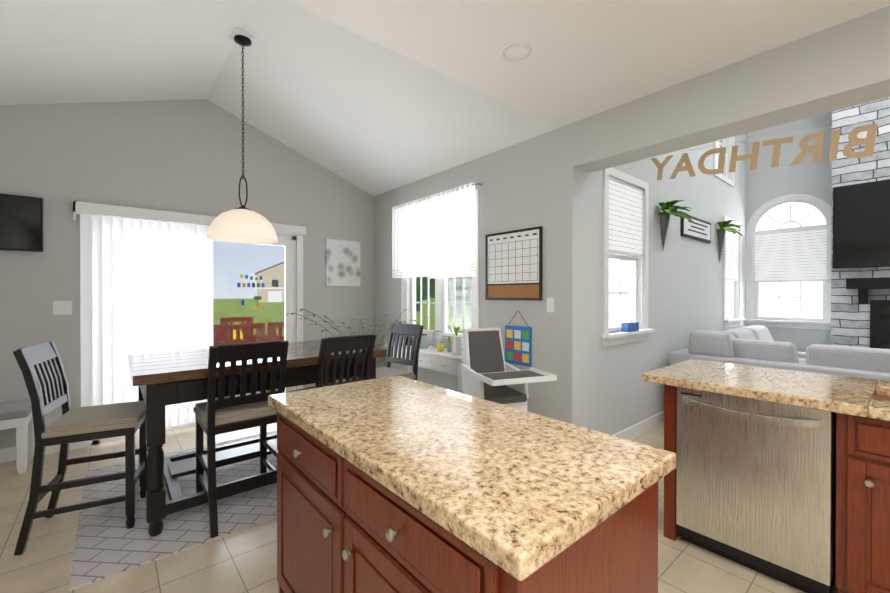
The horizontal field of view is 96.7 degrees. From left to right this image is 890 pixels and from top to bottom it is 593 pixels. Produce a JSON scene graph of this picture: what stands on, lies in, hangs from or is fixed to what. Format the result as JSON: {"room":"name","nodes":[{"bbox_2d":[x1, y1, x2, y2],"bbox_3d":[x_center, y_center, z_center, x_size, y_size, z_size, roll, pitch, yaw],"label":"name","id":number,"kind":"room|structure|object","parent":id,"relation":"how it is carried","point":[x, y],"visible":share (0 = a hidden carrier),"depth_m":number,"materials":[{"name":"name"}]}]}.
{"room":"kitchen","nodes":[
{"label":"kitchen","id":0,"kind":"room"},
{"bbox_2d":[0,99,373,448],"bbox_3d":[-2.538,-0.391,4.195,4.270,3.460,0.150,0,0,-40],"label":"wall","id":1,"kind":"structure","parent":0,"point":[182,156],"depth_m":3.78,"materials":[{"name":"grey paint"}]},
{"bbox_2d":[0,193,42,251],"bbox_3d":[-3.678,-0.600,3.095,0.750,0.450,0.052,0,0,-40],"label":"television","id":2,"kind":"object","parent":1,"relation":"attached to","point":[21,223],"visible":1,"depth_m":3.24,"materials":[{"name":"black"}]},
{"bbox_2d":[0,442,80,462],"bbox_3d":[-3.603,1.290,3.194,0.980,0.110,0.015,0,0,-40],"label":"baseboard","id":3,"kind":"structure","parent":1,"relation":"attached to","point":[6,454],"depth_m":3.25,"materials":[{"name":"white wood"}]},
{"bbox_2d":[53,301,71,314],"bbox_3d":[-3.316,0.098,3.429,0.120,0.120,0.016,0,0,-40],"label":"switch plate","id":4,"kind":"object","parent":1,"relation":"attached to","point":[62,307],"visible":1,"depth_m":3.43,"materials":[{"name":"white plastic"}]},
{"bbox_2d":[73,201,305,441],"bbox_3d":[-2.450,0.227,4.086,2.020,2.105,0.095,0,0,-40],"label":"vertical blinds","id":5,"kind":"object","parent":1,"relation":"attached to","point":[146,280],"visible":0.83,"depth_m":3.71,"materials":[{"name":"white fabric"}]},
{"bbox_2d":[81,233,302,447],"bbox_3d":[-2.511,0.274,4.190,1.980,2.130,0.138,0,0,-40],"label":"sliding glass door","id":6,"kind":"structure","parent":1,"relation":"attached to","point":[287,242],"depth_m":4.70,"materials":[{"name":"white"}]},
{"bbox_2d":[325,239,359,285],"bbox_3d":[-1.314,-0.431,5.113,0.475,0.590,0.030,0,0,-40],"label":"picture","id":7,"kind":"object","parent":1,"relation":"attached to","point":[342,262],"visible":0.86,"depth_m":5.09},
{"bbox_2d":[0,0,557,195],"bbox_3d":[-1.594,-1.728,3.073,4.270,0.854,3.070,0,0,-40],"label":"ceiling","id":8,"kind":"structure","parent":0,"point":[370,117],"depth_m":3.24,"materials":[{"name":"white paint"}]},
{"bbox_2d":[206,27,277,243],"bbox_3d":[-1.585,-1.256,3.103,0.504,1.621,0.504,0,0,-40],"label":"pendant light","id":9,"kind":"object","parent":8,"relation":"hanging from","point":[243,224],"visible":1,"depth_m":3.02,"materials":[{"name":"white glass"}]},
{"bbox_2d":[0,422,836,592],"bbox_3d":[1.101,1.411,1.959,11.700,0.120,8.280,0,0,-40],"label":"floor","id":10,"kind":"structure","parent":0,"point":[243,561],"depth_m":2.04,"materials":[{"name":"beige tile"}]},
{"bbox_2d":[0,399,33,474],"bbox_3d":[-3.560,1.101,2.930,0.695,0.490,0.400,0,0,-40],"label":"bench","id":11,"kind":"object","parent":10,"relation":"on","point":[17,415],"visible":0.88,"depth_m":2.99,"materials":[{"name":"white"}]},
{"bbox_2d":[69,430,276,590],"bbox_3d":[-1.402,1.341,3.135,2.200,0.008,1.590,0,0,-40],"label":"rug","id":12,"kind":"object","parent":10,"relation":"on","point":[108,543],"visible":0.36,"depth_m":2.36,"materials":[{"name":"grey fabric"}]},
{"bbox_2d":[13,341,147,555],"bbox_3d":[-2.111,0.812,2.364,0.526,1.080,0.446,0,0,-28],"label":"chair","id":13,"kind":"object","parent":12,"relation":"on","point":[43,373],"visible":0.96,"depth_m":2.25,"materials":[{"name":"black wood"}]},
{"bbox_2d":[193,340,288,537],"bbox_3d":[-1.305,0.811,2.529,0.446,1.080,0.526,0,0,-40],"label":"chair","id":14,"kind":"object","parent":12,"relation":"on","point":[222,415],"visible":0.75,"depth_m":2.38,"materials":[{"name":"black wood"}]},
{"bbox_2d":[127,340,386,536],"bbox_3d":[-1.363,0.880,2.962,1.560,0.930,0.960,0,0,-40],"label":"dining table","id":15,"kind":"object","parent":12,"relation":"on","point":[161,380],"visible":0.48,"depth_m":2.42,"materials":[{"name":"brown wood"}]},
{"bbox_2d":[287,334,375,391],"bbox_3d":[-0.835,0.809,2.888,0.526,1.080,0.446,0,0,42],"label":"chair","id":16,"kind":"object","parent":12,"relation":"on","point":[341,344],"visible":0.35,"depth_m":2.73,"materials":[{"name":"black wood"}]},
{"bbox_2d":[350,323,423,379],"bbox_3d":[-0.532,0.805,3.647,0.446,1.080,0.526,0,0,42],"label":"chair","id":17,"kind":"object","parent":12,"relation":"on","point":[415,331],"visible":0.48,"depth_m":3.74,"materials":[{"name":"black wood"}]},
{"bbox_2d":[287,309,405,366],"bbox_3d":[-1.067,0.739,4.522,1.169,1.198,0.982,0,0,-40],"label":"palm plant","id":18,"kind":"object","parent":10,"relation":"on","point":[350,328],"visible":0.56,"depth_m":4.77,"materials":[{"name":"green plant"}]},
{"bbox_2d":[385,343,463,392],"bbox_3d":[-0.147,0.944,4.137,0.365,0.790,1.290,0,0,-40],"label":"console table","id":19,"kind":"object","parent":10,"relation":"on","point":[431,358],"visible":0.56,"depth_m":3.81,"materials":[{"name":"white wood"}]},
{"bbox_2d":[399,320,415,344],"bbox_3d":[-0.409,0.407,4.466,0.274,0.281,0.283,0,0,-40],"label":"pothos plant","id":20,"kind":"object","parent":19,"relation":"on","point":[408,335],"visible":0.15,"depth_m":4.46,"materials":[{"name":"green plant"}]},
{"bbox_2d":[420,333,428,348],"bbox_3d":[-0.230,0.474,4.221,0.120,0.150,0.117,0,0,-40],"label":"jar","id":21,"kind":"object","parent":19,"relation":"on","point":[424,343],"visible":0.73,"depth_m":4.17,"materials":[{"name":"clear glass"}]},
{"bbox_2d":[432,330,443,348],"bbox_3d":[-0.072,0.451,4.158,0.060,0.197,0.186,0,0,-40],"label":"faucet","id":22,"kind":"object","parent":19,"relation":"on","point":[435,338],"visible":0.81,"depth_m":4.16,"materials":[{"name":"silver metal"}]},
{"bbox_2d":[437,343,443,351],"bbox_3d":[-0.044,0.513,3.987,0.066,0.075,0.066,0,0,35],"label":"cup","id":23,"kind":"object","parent":19,"relation":"on","point":[440,347],"depth_m":3.96,"materials":[{"name":"yellow"}]},
{"bbox_2d":[447,336,451,351],"bbox_3d":[0.059,0.475,3.943,0.068,0.150,0.068,0,0,35],"label":"bottle","id":24,"kind":"object","parent":19,"relation":"on","point":[449,345],"depth_m":3.92,"materials":[{"name":"clear"}]},
{"bbox_2d":[452,325,460,354],"bbox_3d":[0.110,0.414,3.789,0.071,0.275,0.071,0,0,-40],"label":"vase","id":25,"kind":"object","parent":19,"relation":"on","point":[456,344],"visible":0.98,"depth_m":3.77,"materials":[{"name":"white ceramic"}]},
{"bbox_2d":[277,415,657,592],"bbox_3d":[-0.067,0.921,1.439,0.620,0.868,1.350,0,0,-40],"label":"base cabinet","id":26,"kind":"object","parent":10,"relation":"on","point":[338,531],"depth_m":1.08,"materials":[{"name":"brown wood"}]},
{"bbox_2d":[268,375,675,586],"bbox_3d":[-0.066,0.463,1.437,0.690,0.048,1.420,0,0,-40],"label":"countertop","id":27,"kind":"structure","parent":26,"relation":"on","point":[519,489],"depth_m":1.06,"materials":[{"name":"beige stone"}]},
{"bbox_2d":[461,327,556,410],"bbox_3d":[0.405,0.805,3.027,0.580,1.080,0.790,0,0,-20],"label":"chair","id":28,"kind":"object","parent":10,"relation":"on","point":[489,373],"visible":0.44,"depth_m":3.10,"materials":[{"name":"white plastic"}]},
{"bbox_2d":[664,387,842,592],"bbox_3d":[1.680,0.922,2.153,0.622,0.858,0.690,0,0,-40],"label":"base cabinet","id":29,"kind":"object","parent":10,"relation":"on","point":[782,475],"depth_m":1.89,"materials":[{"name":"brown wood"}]},
{"bbox_2d":[676,387,835,592],"bbox_3d":[1.668,0.921,2.106,0.641,0.858,0.605,0,0,-40],"label":"dishwasher","id":30,"kind":"object","parent":29,"relation":"in","point":[756,478],"depth_m":1.88,"materials":[{"name":"silver metal"}]},
{"bbox_2d":[643,359,889,422],"bbox_3d":[2.688,0.465,0.986,0.770,0.048,3.950,0,0,-40],"label":"countertop","id":31,"kind":"structure","parent":29,"relation":"on","point":[840,395],"depth_m":1.96,"materials":[{"name":"beige stone"}]},
{"bbox_2d":[669,325,889,380],"bbox_3d":[4.231,0.840,4.032,2.800,1.000,2.600,0,0,-40],"label":"sectional sofa","id":32,"kind":"object","parent":10,"relation":"on","point":[755,345],"visible":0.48,"depth_m":3.54,"materials":[{"name":"fabric"}]},
{"bbox_2d":[843,391,889,592],"bbox_3d":[2.196,0.916,1.612,0.535,0.876,0.802,0,0,-40],"label":"base cabinet","id":33,"kind":"object","parent":10,"relation":"on","point":[866,442],"depth_m":1.62,"materials":[{"name":"brown wood"}]},
{"bbox_2d":[286,0,889,127],"bbox_3d":[1.082,-1.738,-0.085,4.270,0.800,5.210,0,0,-40],"label":"ceiling","id":34,"kind":"structure","parent":0,"point":[584,59],"depth_m":2.06,"materials":[{"name":"white paint"}]},
{"bbox_2d":[500,42,530,60],"bbox_3d":[0.390,-1.363,2.180,0.170,0.034,0.170,0,0,-40],"label":"recessed light","id":35,"kind":"object","parent":34,"relation":"in","point":[505,47],"visible":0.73,"depth_m":2.17,"materials":[{"name":"white plastic"}]},
{"bbox_2d":[374,6,889,428],"bbox_3d":[1.651,-1.252,2.510,0.250,5.200,8.130,0,0,-40],"label":"wall","id":36,"kind":"structure","parent":0,"point":[840,66],"depth_m":3.12,"materials":[{"name":"grey paint"}]},
{"bbox_2d":[391,182,482,277],"bbox_3d":[-0.155,-0.653,4.384,0.088,0.908,1.540,0,0,-40],"label":"sheer curtain","id":37,"kind":"object","parent":36,"relation":"hanging from","point":[433,236],"visible":1,"depth_m":4.25,"materials":[{"name":"white fabric"}]},
{"bbox_2d":[401,189,478,348],"bbox_3d":[-0.065,-0.260,4.410,0.180,1.595,1.370,0,0,-40],"label":"window","id":38,"kind":"structure","parent":36,"relation":"in","point":[409,296],"depth_m":4.38,"materials":[{"name":"white plastic"}]},
{"bbox_2d":[485,226,542,300],"bbox_3d":[0.601,-0.277,3.545,0.020,0.620,0.640,0,0,-40],"label":"calendar board","id":39,"kind":"object","parent":36,"relation":"attached to","point":[513,264],"visible":0.98,"depth_m":3.51,"materials":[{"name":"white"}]},
{"bbox_2d":[505,310,531,366],"bbox_3d":[0.645,0.361,3.501,0.015,0.484,0.290,0,0,-40],"label":"pocket chart","id":40,"kind":"object","parent":36,"relation":"attached to","point":[518,345],"visible":1,"depth_m":3.49,"materials":[{"name":"blue fabric"}]},
{"bbox_2d":[547,298,553,311],"bbox_3d":[0.861,0.069,3.243,0.016,0.120,0.070,0,0,-40],"label":"switch plate","id":41,"kind":"object","parent":36,"relation":"attached to","point":[550,304],"visible":1,"depth_m":3.24,"materials":[{"name":"white plastic"}]},
{"bbox_2d":[662,118,888,154],"bbox_3d":[2.347,-0.959,2.007,0.123,0.383,3.361,0,0,-40],"label":"string","id":42,"kind":"object","parent":36,"relation":"attached to","point":[781,135],"visible":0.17,"depth_m":2.41,"materials":[{"name":"white"}]},
{"bbox_2d":[651,123,877,180],"bbox_3d":[2.212,-0.863,2.260,0.002,0.173,2.023,0,6,-40],"label":"banner","id":43,"kind":"object","parent":42,"relation":"hanging from","point":[868,141],"visible":1,"depth_m":2.41,"materials":[{"name":"beige"}]},
{"bbox_2d":[589,133,746,434],"bbox_3d":[3.012,-1.265,4.895,4.910,5.200,0.150,0,0,-40],"label":"wall","id":44,"kind":"structure","parent":0,"point":[685,289],"depth_m":4.23,"materials":[{"name":"grey paint"}]},
{"bbox_2d":[601,167,654,346],"bbox_3d":[1.668,-0.348,3.702,0.910,1.560,0.200,0,0,-40],"label":"living room window","id":45,"kind":"structure","parent":44,"relation":"in","point":[625,214],"depth_m":3.71,"materials":[{"name":"white plastic"}]},
{"bbox_2d":[621,318,638,331],"bbox_3d":[1.714,0.262,3.659,0.220,0.120,0.060,0,0,-40],"label":"box","id":46,"kind":"object","parent":45,"relation":"on","point":[629,326],"visible":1,"depth_m":3.61,"materials":[{"name":"blue"}]},
{"bbox_2d":[613,411,663,439],"bbox_3d":[2.907,1.281,4.711,5.025,0.110,0.015,0,0,-40],"label":"baseboard","id":47,"kind":"structure","parent":44,"relation":"attached to","point":[628,433],"depth_m":3.87,"materials":[{"name":"white wood"}]},
{"bbox_2d":[658,200,693,249],"bbox_3d":[2.393,-0.738,4.069,0.544,0.516,0.313,0,0,-40],"label":"planter","id":48,"kind":"object","parent":44,"relation":"hanging from","point":[667,208],"visible":1,"depth_m":4.14,"materials":[{"name":"grey"}]},
{"bbox_2d":[680,214,710,242],"bbox_3d":[3.081,-0.824,4.839,0.980,0.260,0.028,0,0,-40],"label":"sign","id":49,"kind":"object","parent":44,"relation":"attached to","point":[698,229],"visible":0.96,"depth_m":4.79,"materials":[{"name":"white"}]},
{"bbox_2d":[713,136,733,186],"bbox_3d":[3.871,-2.069,5.593,0.890,0.900,0.148,0,0,-40],"label":"living room window","id":50,"kind":"structure","parent":44,"relation":"in","point":[726,176],"depth_m":5.79,"materials":[{"name":"white"}]},
{"bbox_2d":[717,220,742,259],"bbox_3d":[3.850,-0.745,5.304,0.544,0.576,0.313,0,0,-40],"label":"planter","id":51,"kind":"object","parent":44,"relation":"hanging from","point":[724,225],"visible":1,"depth_m":5.37,"materials":[{"name":"grey"}]},
{"bbox_2d":[722,215,745,327],"bbox_3d":[4.220,-0.350,5.864,0.900,1.580,0.200,0,0,-40],"label":"living room window","id":52,"kind":"structure","parent":44,"relation":"in","point":[732,274],"depth_m":5.93,"materials":[{"name":"white"}]},
{"bbox_2d":[609,140,825,326],"bbox_3d":[12.714,-3.583,8.181,0.300,10.200,20.000,0,0,-40],"label":"sky","id":53,"kind":"structure","parent":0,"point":[766,287],"depth_m":11.46,"materials":[{"name":"white"}]},
{"bbox_2d":[746,112,831,351],"bbox_3d":[6.470,-1.263,4.495,0.150,5.200,5.230,0,0,-40],"label":"wall","id":54,"kind":"structure","parent":0,"point":[765,182],"depth_m":5.90,"materials":[{"name":"grey paint"}]},
{"bbox_2d":[745,194,831,329],"bbox_3d":[5.178,-0.528,5.947,0.190,1.995,1.090,0,0,-40],"label":"window","id":55,"kind":"structure","parent":54,"relation":"in","point":[800,254],"depth_m":5.94,"materials":[{"name":"white"}]},
{"bbox_2d":[831,97,889,347],"bbox_3d":[6.080,-1.262,4.476,0.470,5.200,2.405,0,0,-40],"label":"stone wall","id":56,"kind":"structure","parent":0,"point":[850,320],"depth_m":5.07,"materials":[{"name":"grey stone"}]},
{"bbox_2d":[833,179,889,268],"bbox_3d":[5.712,-0.892,4.487,0.074,1.060,1.875,0,0,-40],"label":"television","id":57,"kind":"object","parent":56,"relation":"attached to","point":[861,225],"visible":0.9,"depth_m":4.98,"materials":[{"name":"black plastic"}]},
{"bbox_2d":[846,277,889,303],"bbox_3d":[5.770,-0.064,4.315,0.220,0.325,1.950,0,0,-40],"label":"mantel beam","id":58,"kind":"structure","parent":56,"relation":"attached to","point":[862,285],"depth_m":4.88,"materials":[{"name":"black wood"}]},
{"bbox_2d":[870,300,889,348],"bbox_3d":[5.837,0.517,4.375,0.037,0.938,1.550,0,0,-40],"label":"fireplace insert","id":59,"kind":"object","parent":56,"relation":"attached to","point":[879,324],"visible":0.67,"depth_m":4.89,"materials":[{"name":"black metal"}]},
{"label":"outside","id":60,"kind":"structure","parent":0,"visible":0},
{"bbox_2d":[213,298,471,335],"bbox_3d":[-16.035,1.234,65.111,180.000,0.050,200.000,0,0,-40],"label":"lawn","id":61,"kind":"structure","parent":60,"point":[275,313],"depth_m":32.27,"materials":[{"name":"green plant"}]},
{"bbox_2d":[255,262,284,301],"bbox_3d":[-32.842,-3.349,84.924,13.800,8.900,10.800,0,0,-22],"label":"house","id":62,"kind":"structure","parent":61,"relation":"on","point":[271,289],"depth_m":78.85,"materials":[{"name":"beige"}]},
{"bbox_2d":[416,276,471,323],"bbox_3d":[-15.540,-6.174,77.474,107.199,15.650,115.895,0,0,-40],"label":"trees","id":63,"kind":"object","parent":61,"relation":"on","point":[451,291],"depth_m":20.45,"materials":[{"name":"green plant"}]},
{"bbox_3d":[-3.350,1.454,6.053,6.000,0.150,3.720,0,0,-40],"label":"patio","id":64,"kind":"object","parent":61,"relation":"on","visible":0},
{"bbox_2d":[213,317,284,399],"bbox_3d":[-2.884,0.868,6.195,2.600,1.020,1.730,0,0,-40],"label":"patio","id":65,"kind":"structure","parent":64,"relation":"on","point":[238,331],"depth_m":5.39,"materials":[{"name":"red wood"}]}
]}

